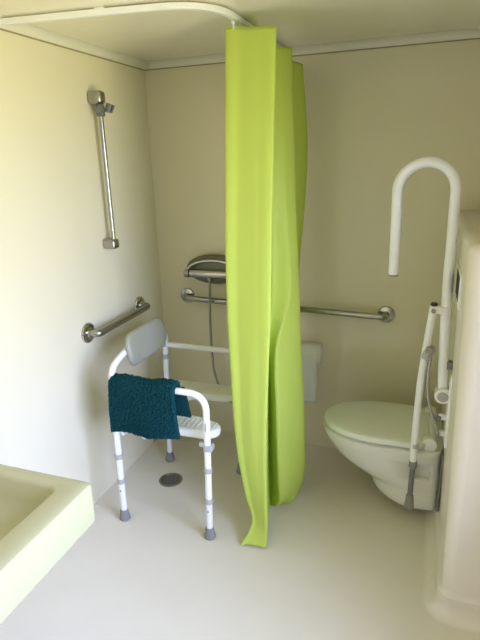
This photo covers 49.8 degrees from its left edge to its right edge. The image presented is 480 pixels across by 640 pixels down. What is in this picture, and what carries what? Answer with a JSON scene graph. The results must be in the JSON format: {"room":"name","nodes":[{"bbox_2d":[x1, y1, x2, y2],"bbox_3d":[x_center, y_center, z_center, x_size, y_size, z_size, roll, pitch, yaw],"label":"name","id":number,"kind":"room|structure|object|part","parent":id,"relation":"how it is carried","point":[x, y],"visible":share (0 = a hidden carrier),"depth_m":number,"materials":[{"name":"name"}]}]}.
{"room":"accessible bathroom","nodes":[
{"label":"accessible bathroom","id":0,"kind":"room"},
{"bbox_2d":[0,30,163,503],"bbox_3d":[-1.042,0.090,1.776,0.100,2.182,3.050,4,18,19],"label":"wall","id":1,"kind":"structure","parent":0,"point":[58,277],"depth_m":2.32,"materials":[{"name":"paint"}]},
{"bbox_2d":[0,464,94,624],"bbox_3d":[-0.881,0.744,1.230,0.651,0.350,0.934,4,18,19],"label":"washbasin","id":2,"kind":"object","parent":1,"relation":"attached to","point":[43,515],"visible":1,"depth_m":1.38,"materials":[{"name":"beige ceramic"}]},
{"bbox_2d":[0,15,147,70],"bbox_3d":[-1.008,-0.928,1.434,0.038,0.036,3.048,4,18,19],"label":"trim","id":3,"kind":"structure","parent":1,"relation":"attached to","point":[26,30],"depth_m":2.22,"materials":[{"name":"plastic"}]},
{"bbox_2d":[87,90,118,248],"bbox_3d":[-0.631,-0.698,2.457,0.115,0.725,0.081,4,18,19],"label":"slide bar","id":4,"kind":"object","parent":1,"relation":"attached to","point":[96,97],"visible":1,"depth_m":2.42,"materials":[{"name":"metal"}]},
{"bbox_3d":[-0.635,-0.694,2.467,0.021,0.660,0.021,4,18,19],"label":"rod","id":5,"kind":"part","parent":4,"relation":"part of","materials":[{"name":"metal"}]},
{"bbox_2d":[81,296,149,342],"bbox_3d":[-0.618,-0.009,2.706,0.079,0.104,0.593,4,18,19],"label":"grab bar","id":6,"kind":"object","parent":1,"relation":"attached to","point":[88,332],"visible":1,"depth_m":2.57,"materials":[{"name":"metal"}]},
{"bbox_3d":[-0.616,-0.009,2.705,0.076,0.041,0.530,4,18,19],"label":"rail","id":7,"kind":"part","parent":6,"relation":"part of","materials":[{"name":"metal"}]},
{"bbox_2d":[0,431,479,639],"bbox_3d":[-0.018,1.254,1.776,2.200,0.100,3.250,4,18,19],"label":"floor","id":8,"kind":"structure","parent":0,"point":[343,560],"depth_m":2.22,"materials":[{"name":"plastic"}]},
{"bbox_2d":[159,473,181,486],"bbox_3d":[-0.380,0.876,2.840,0.128,0.006,0.128,4,18,19],"label":"floor drain","id":9,"kind":"object","parent":8,"relation":"on","point":[169,479],"visible":1,"depth_m":2.83,"materials":[{"name":"metal"}]},
{"bbox_2d":[107,317,240,540],"bbox_3d":[-0.282,0.480,2.578,0.537,0.914,0.588,4,18,19],"label":"chair","id":10,"kind":"object","parent":8,"relation":"on","point":[149,337],"visible":0.67,"depth_m":2.44,"materials":[{"name":"white metal"}]},
{"bbox_3d":[-0.572,0.620,2.433,0.039,0.690,0.030,4,18,19],"label":"leg","id":11,"kind":"part","parent":10,"relation":"part of","materials":[{"name":"white metal"}]},
{"bbox_3d":[-0.489,0.163,2.554,0.047,0.168,0.560,4,18,19],"label":"frame","id":12,"kind":"part","parent":10,"relation":"part of","materials":[{"name":"white metal"}]},
{"bbox_2d":[108,373,191,439],"bbox_3d":[-0.407,0.383,2.296,0.379,0.281,0.117,4,18,19],"label":"towel","id":13,"kind":"object","parent":10,"relation":"on","point":[148,408],"visible":1,"depth_m":2.26,"materials":[{"name":"teal fabric"}]},
{"bbox_3d":[-0.272,0.448,2.568,0.467,0.052,0.542,4,18,19],"label":"seat frame","id":14,"kind":"part","parent":10,"relation":"part of","materials":[{"name":"white metal"}]},
{"bbox_3d":[-0.408,0.473,2.920,0.052,0.671,0.030,4,18,19],"label":"leg","id":15,"kind":"part","parent":10,"relation":"part of","materials":[{"name":"white metal"}]},
{"bbox_3d":[-0.350,0.370,2.275,0.465,0.190,0.030,4,18,19],"label":"armrest","id":16,"kind":"part","parent":10,"relation":"part of","materials":[{"name":"white metal"}]},
{"bbox_3d":[-0.174,0.220,2.752,0.465,0.180,0.030,4,18,19],"label":"armrest","id":17,"kind":"part","parent":10,"relation":"part of","materials":[{"name":"white metal"}]},
{"bbox_3d":[-0.246,0.428,2.580,0.467,0.037,0.493,4,18,19],"label":"seat","id":18,"kind":"part","parent":10,"relation":"part of","materials":[{"name":"plastic"}]},
{"bbox_3d":[-0.141,0.709,2.308,0.043,0.571,0.030,4,18,19],"label":"leg","id":19,"kind":"part","parent":10,"relation":"part of","materials":[{"name":"white metal"}]},
{"bbox_2d":[0,0,479,61],"bbox_3d":[-0.085,-0.923,1.095,2.200,0.100,3.250,4,18,19],"label":"ceiling","id":20,"kind":"structure","parent":0,"point":[174,34],"depth_m":2.01,"materials":[{"name":"paint"}]},
{"bbox_2d":[0,2,282,46],"bbox_3d":[-0.198,-1.129,1.985,1.308,0.030,0.518,-12,20,-31],"label":"rail","id":21,"kind":"object","parent":20,"relation":"attached to","point":[169,6],"visible":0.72,"depth_m":1.77,"materials":[{"name":"white metal"}]},
{"bbox_2d":[225,20,307,547],"bbox_3d":[0.176,-0.130,2.383,0.285,2.143,0.868,4,18,19],"label":"shower curtain","id":22,"kind":"object","parent":21,"relation":"hanging from","point":[266,142],"visible":1,"depth_m":2.17,"materials":[{"name":"green fabric"}]},
{"bbox_2d":[145,39,479,448],"bbox_3d":[0.471,-0.292,2.849,2.200,2.182,0.100,4,18,19],"label":"wall","id":23,"kind":"structure","parent":0,"point":[371,113],"depth_m":2.73,"materials":[{"name":"paint"}]},
{"bbox_2d":[183,254,225,283],"bbox_3d":[-0.147,-0.287,2.950,0.356,0.172,0.128,4,18,19],"label":"shower mixer","id":24,"kind":"object","parent":23,"relation":"attached to","point":[210,268],"visible":0.62,"depth_m":2.93,"materials":[{"name":"silver metal"}]},
{"bbox_3d":[-0.302,-0.270,2.969,0.031,0.049,0.049,4,18,19],"label":"knob","id":25,"kind":"part","parent":24,"relation":"part of","materials":[{"name":"metal"}]},
{"bbox_2d":[208,283,231,403],"bbox_3d":[0.062,0.288,3.007,0.520,1.010,0.051,7,19,25],"label":"shower hose","id":26,"kind":"object","parent":24,"relation":"hanging from","point":[210,321],"visible":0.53,"depth_m":3.05,"materials":[{"name":"metal"}]},
{"bbox_2d":[181,288,394,322],"bbox_3d":[0.221,-0.080,2.912,1.254,0.129,0.076,4,18,19],"label":"grab bar","id":27,"kind":"object","parent":23,"relation":"attached to","point":[386,314],"visible":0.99,"depth_m":2.79,"materials":[{"name":"metal"}]},
{"bbox_2d":[301,342,322,402],"bbox_3d":[0.386,0.289,2.932,0.151,0.342,0.143,4,18,19],"label":"toilet paper","id":28,"kind":"object","parent":23,"relation":"attached to","point":[312,353],"visible":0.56,"depth_m":2.86,"materials":[{"name":"white paper"}]},
{"bbox_2d":[145,28,479,70],"bbox_3d":[0.418,-1.295,2.466,1.994,0.036,0.038,4,18,19],"label":"trim","id":29,"kind":"structure","parent":23,"relation":"attached to","point":[467,34],"depth_m":2.43,"materials":[{"name":"plastic"}]},
{"bbox_2d":[422,210,479,634],"bbox_3d":[1.035,0.312,2.163,0.401,1.404,1.106,4,18,19],"label":"wall","id":30,"kind":"structure","parent":0,"point":[451,541],"depth_m":1.85,"materials":[{"name":"white paint"}]},
{"bbox_2d":[323,400,443,511],"bbox_3d":[0.693,0.652,2.566,0.566,0.403,0.404,4,18,19],"label":"toilet","id":31,"kind":"object","parent":30,"relation":"attached to","point":[375,436],"visible":0.94,"depth_m":2.41,"materials":[{"name":"ceramic"}]},
{"bbox_3d":[0.662,0.488,2.524,0.500,0.031,0.396,4,18,19],"label":"lid","id":32,"kind":"part","parent":31,"relation":"part of","materials":[{"name":"plastic"}]},
{"bbox_2d":[388,156,461,509],"bbox_3d":[0.712,0.121,2.058,0.274,1.474,0.090,4,18,19],"label":"support rail","id":33,"kind":"object","parent":30,"relation":"attached to","point":[442,391],"visible":0.96,"depth_m":1.98,"materials":[{"name":"white plastic"}]},
{"bbox_3d":[0.742,0.282,2.099,0.060,0.708,0.029,4,18,19],"label":"leg","id":34,"kind":"part","parent":33,"relation":"part of","materials":[{"name":"white metal"}]},
{"bbox_3d":[0.779,0.306,2.078,0.069,0.338,0.014,6,19,23],"label":"link rod","id":35,"kind":"part","parent":33,"relation":"part of","materials":[{"name":"metal"}]},
{"bbox_3d":[0.842,0.360,2.087,0.013,0.310,0.090,4,18,19],"label":"wall plate","id":36,"kind":"part","parent":33,"relation":"part of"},
{"bbox_2d":[454,261,461,309],"bbox_3d":[0.816,-0.133,1.931,0.010,0.125,0.270,4,18,19],"label":"wall plate","id":37,"kind":"object","parent":30,"relation":"attached to","point":[458,281],"visible":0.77,"depth_m":1.87,"materials":[{"name":"white plastic"}]}
]}

